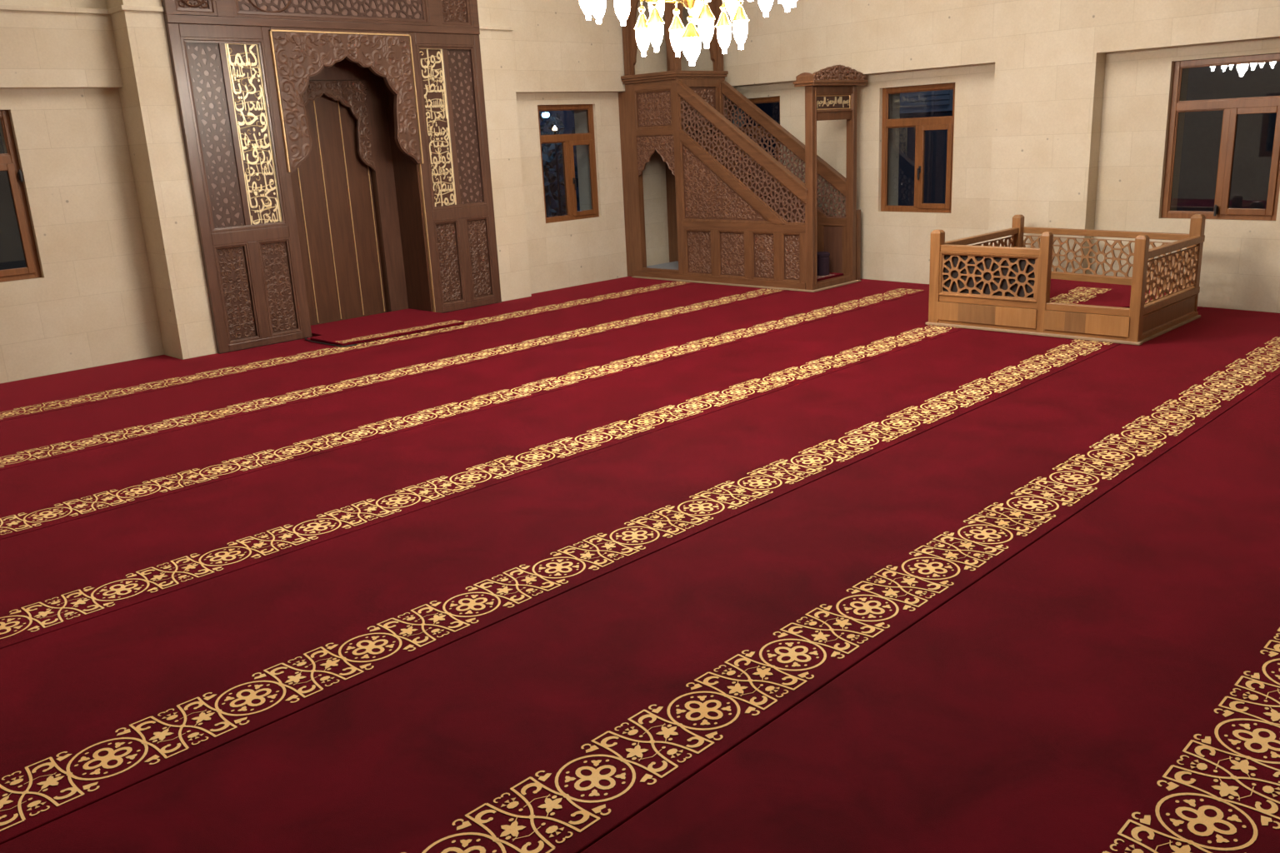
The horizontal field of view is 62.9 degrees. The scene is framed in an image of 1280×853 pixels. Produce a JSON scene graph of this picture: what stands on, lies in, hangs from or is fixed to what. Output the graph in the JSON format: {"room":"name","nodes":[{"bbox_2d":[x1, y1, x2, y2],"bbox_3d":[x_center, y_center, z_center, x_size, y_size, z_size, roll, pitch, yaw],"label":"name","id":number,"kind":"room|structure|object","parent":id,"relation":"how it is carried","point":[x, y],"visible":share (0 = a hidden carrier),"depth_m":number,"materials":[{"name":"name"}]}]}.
{"room":"mosque","nodes":[
{"label":"mosque","id":0,"kind":"room"},
{"bbox_2d":[0,0,681,383],"bbox_3d":[-3.478,-3.315,8.777,0.740,5.212,11.600,12,22,43],"label":"wall","id":1,"kind":"structure","parent":0,"point":[92,303],"depth_m":8.38,"materials":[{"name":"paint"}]},
{"bbox_2d":[0,110,41,282],"bbox_3d":[-4.978,-1.668,7.685,0.112,1.250,0.842,12,22,43],"label":"window","id":2,"kind":"structure","parent":1,"relation":"in","point":[9,162],"depth_m":7.95,"materials":[{"name":"brown wood"}]},
{"bbox_2d":[0,4,164,14],"bbox_3d":[-5.566,-2.673,6.461,0.405,0.035,5.048,12,22,43],"label":"trim","id":3,"kind":"structure","parent":1,"relation":"attached to","point":[12,7],"depth_m":7.86,"materials":[{"name":"stone"}]},
{"bbox_2d":[105,0,217,359],"bbox_3d":[-4.035,-3.137,8.239,0.730,5.212,0.292,12,22,43],"label":"pillar","id":4,"kind":"structure","parent":1,"relation":"attached to","point":[147,94],"depth_m":8.31,"materials":[{"name":"paint"}]},
{"bbox_2d":[161,0,501,353],"bbox_3d":[-2.783,-2.738,9.504,0.825,3.620,3.120,12,22,43],"label":"mihrab","id":5,"kind":"object","parent":1,"relation":"attached to","point":[337,151],"visible":1,"depth_m":9.57,"materials":[{"name":"brown wood"}]},
{"bbox_2d":[479,25,513,30],"bbox_3d":[-1.448,-3.912,10.274,0.122,0.033,0.432,12,22,43],"label":"trim","id":6,"kind":"structure","parent":1,"relation":"attached to","point":[489,27],"depth_m":10.23,"materials":[{"name":"stone"}]},
{"bbox_2d":[477,0,531,303],"bbox_3d":[-1.602,-3.871,10.431,0.500,5.212,0.422,12,22,43],"label":"pillar","id":7,"kind":"structure","parent":1,"relation":"attached to","point":[496,46],"depth_m":10.56,"materials":[{"name":"stone"}]},
{"bbox_2d":[537,104,599,223],"bbox_3d":[-0.783,-2.875,11.414,0.112,1.225,0.830,12,22,43],"label":"window","id":8,"kind":"structure","parent":1,"relation":"in","point":[568,141],"depth_m":11.48,"materials":[{"name":"brown wood"}]},
{"bbox_2d":[218,302,498,354],"bbox_3d":[0.675,0.049,5.786,12.900,0.048,11.800,12,22,43],"label":"floor","id":9,"kind":"structure","parent":0,"point":[497,302],"depth_m":9.22,"materials":[{"name":"grey"}]},
{"bbox_2d":[0,276,697,421],"bbox_3d":[-2.867,-0.712,9.022,1.376,0.015,10.976,12,22,43],"label":"carpet runner","id":10,"kind":"object","parent":9,"relation":"on","point":[30,397],"visible":0.81,"depth_m":8.39,"materials":[{"name":"red carpet"}]},
{"bbox_2d":[305,336,357,347],"bbox_3d":[-2.708,-0.726,8.995,0.738,0.015,0.131,10,20,38],"label":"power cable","id":11,"kind":"object","parent":10,"relation":"on","point":[306,339],"visible":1,"depth_m":8.84,"materials":[{"name":"black plastic"}]},
{"bbox_2d":[310,308,464,345],"bbox_3d":[-2.385,-0.924,9.611,1.190,0.026,1.415,12,22,43],"label":"rug","id":12,"kind":"object","parent":10,"relation":"on","point":[405,322],"visible":0.98,"depth_m":9.51,"materials":[{"name":"red carpet"}]},
{"bbox_2d":[0,283,789,470],"bbox_3d":[-1.949,-0.499,8.098,1.257,0.015,10.899,12,22,43],"label":"carpet runner","id":13,"kind":"object","parent":9,"relation":"on","point":[42,437],"visible":0.9,"depth_m":7.68,"materials":[{"name":"red carpet"}]},
{"bbox_2d":[618,0,867,292],"bbox_3d":[0.976,-3.903,10.982,2.700,4.700,0.925,12,22,43],"label":"minbar","id":14,"kind":"object","parent":13,"relation":"on","point":[737,216],"visible":1,"depth_m":11.10,"materials":[{"name":"brown wood"}]},
{"bbox_2d":[817,272,843,281],"bbox_3d":[1.843,-1.549,10.868,0.235,0.026,0.610,12,22,43],"label":"rug","id":15,"kind":"object","parent":14,"relation":"on","point":[832,275],"visible":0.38,"depth_m":10.87,"materials":[{"name":"red carpet"}]},
{"bbox_2d":[816,251,829,275],"bbox_3d":[1.901,-1.705,10.927,0.166,0.240,0.166,12,22,43],"label":"round stool","id":16,"kind":"object","parent":15,"relation":"on","point":[822,257],"visible":0.77,"depth_m":10.86,"materials":[{"name":"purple fabric"}]},
{"bbox_2d":[0,279,929,539],"bbox_3d":[-1.089,-0.297,7.222,1.224,0.015,10.813,12,22,43],"label":"carpet runner","id":17,"kind":"object","parent":9,"relation":"on","point":[43,494],"visible":1,"depth_m":6.56,"materials":[{"name":"red carpet"}]},
{"bbox_2d":[855,210,860,279],"bbox_3d":[2.286,-1.900,10.968,0.035,0.734,0.070,12,22,43],"label":"board","id":18,"kind":"object","parent":17,"relation":"on","point":[858,212],"visible":0.93,"depth_m":10.95,"materials":[{"name":"brown wood"}]},
{"bbox_2d":[0,290,964,649],"bbox_3d":[-0.244,-0.099,6.361,1.214,0.015,10.729,12,22,43],"label":"carpet runner","id":19,"kind":"object","parent":9,"relation":"on","point":[56,577],"visible":0.88,"depth_m":5.26,"materials":[{"name":"red carpet"}]},
{"bbox_2d":[0,306,1203,844],"bbox_3d":[0.586,0.100,5.504,1.196,0.015,10.629,12,22,43],"label":"carpet runner","id":20,"kind":"object","parent":9,"relation":"on","point":[93,710],"visible":0.88,"depth_m":3.99,"materials":[{"name":"red carpet"}]},
{"bbox_2d":[925,214,1205,345],"bbox_3d":[3.439,-1.260,8.342,1.674,0.800,1.566,12,22,43],"label":"railed platform","id":21,"kind":"object","parent":20,"relation":"on","point":[987,287],"visible":1,"depth_m":7.99,"materials":[{"name":"brown wood"}]},
{"bbox_2d":[1049,279,1179,308],"bbox_3d":[3.426,-1.076,8.385,1.480,0.018,1.349,12,22,43],"label":"carpet","id":22,"kind":"object","parent":21,"relation":"on","point":[1061,291],"visible":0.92,"depth_m":8.23,"materials":[{"name":"red carpet"}]},
{"bbox_2d":[0,306,1279,852],"bbox_3d":[1.390,0.286,4.695,1.101,0.015,10.564,12,22,43],"label":"carpet runner","id":23,"kind":"object","parent":9,"relation":"on","point":[549,727],"visible":1,"depth_m":3.35,"materials":[{"name":"red carpet"}]},
{"bbox_2d":[580,375,1279,852],"bbox_3d":[2.196,0.475,3.877,1.214,0.015,10.488,12,22,43],"label":"carpet runner","id":24,"kind":"object","parent":9,"relation":"on","point":[1112,685],"visible":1,"depth_m":2.91,"materials":[{"name":"red carpet"}]},
{"bbox_2d":[681,0,1279,313],"bbox_3d":[4.323,-3.584,8.354,0.520,5.212,12.300,-16,20,-39],"label":"wall","id":25,"kind":"structure","parent":0,"point":[1062,110],"depth_m":9.27,"materials":[{"name":"stone"}]},
{"bbox_2d":[725,95,780,161],"bbox_3d":[1.314,-3.123,11.981,0.112,1.222,0.860,-16,20,-39],"label":"window","id":26,"kind":"structure","parent":25,"relation":"in","point":[770,99],"depth_m":11.76,"materials":[{"name":"brown wood"}]},
{"bbox_2d":[880,82,954,213],"bbox_3d":[2.764,-2.754,10.403,0.112,1.222,0.860,-16,20,-39],"label":"window","id":27,"kind":"structure","parent":25,"relation":"in","point":[922,124],"depth_m":10.39,"materials":[{"name":"brown wood"}]},
{"bbox_2d":[1160,52,1279,220],"bbox_3d":[4.662,-2.286,8.329,0.112,1.252,0.890,-16,20,-39],"label":"window","id":28,"kind":"structure","parent":25,"relation":"in","point":[1232,107],"depth_m":8.33,"materials":[{"name":"brown wood"}]},
{"bbox_3d":[0.422,-5.036,4.364,12.900,0.100,11.800,12,22,43],"label":"ceiling","id":29,"kind":"structure","parent":0,"visible":0},
{"bbox_2d":[579,0,796,65],"bbox_3d":[0.240,-3.766,6.007,1.361,3.209,1.360,12,22,43],"label":"chandelier","id":30,"kind":"object","parent":29,"relation":"hanging from","point":[652,30],"visible":1,"depth_m":6.38,"materials":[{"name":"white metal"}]},
{"label":"outside","id":31,"kind":"structure","parent":0,"visible":0},
{"bbox_3d":[-2.153,-0.580,10.821,34.000,0.100,36.000,12,22,43],"label":"ground","id":32,"kind":"structure","parent":31,"visible":0},
{"bbox_2d":[541,112,549,117],"bbox_3d":[-1.590,-3.700,16.693,0.533,2.690,0.119,6,18,28],"label":"street lamp","id":33,"kind":"object","parent":32,"relation":"on","point":[544,114],"visible":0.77,"depth_m":16.23,"materials":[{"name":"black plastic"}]},
{"bbox_2d":[552,125,561,215],"bbox_3d":[-1.266,-3.512,16.520,0.078,2.390,0.080,12,22,43],"label":"garden lamp","id":34,"kind":"object","parent":32,"relation":"on","point":[554,128],"visible":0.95,"depth_m":16.38,"materials":[{"name":"black plastic"}]},
{"bbox_2d":[539,111,577,217],"bbox_3d":[-1.584,-4.000,17.826,1.332,2.657,1.268,12,22,43],"label":"tree","id":35,"kind":"object","parent":32,"relation":"on","point":[548,162],"visible":0.2,"depth_m":17.64,"materials":[{"name":"black plant"}]},
{"bbox_2d":[539,110,579,216],"bbox_3d":[-2.475,-5.617,18.295,0.400,5.600,8.000,12,22,43],"label":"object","id":36,"kind":"structure","parent":32,"relation":"on","point":[567,117],"depth_m":19.31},
{"bbox_2d":[570,110,579,207],"bbox_3d":[-0.723,-4.589,18.733,1.420,3.220,1.412,-4,16,-4],"label":"tree","id":37,"kind":"object","parent":32,"relation":"on","point":[572,111],"visible":0.02,"depth_m":18.63,"materials":[{"name":"black plant"}]},
{"bbox_2d":[898,60,1279,211],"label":"windows","id":38,"kind":"structure","parent":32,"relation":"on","point":[1202,130],"depth_m":11.60,"materials":[{"name":"grey"}]},
{"bbox_2d":[905,90,949,106],"bbox_3d":[3.752,-4.485,13.642,0.640,0.570,0.030,12,22,43],"label":"roller shutter","id":39,"kind":"object","parent":38,"relation":"hanging from","point":[940,97],"depth_m":13.68,"materials":[{"name":"grey"}]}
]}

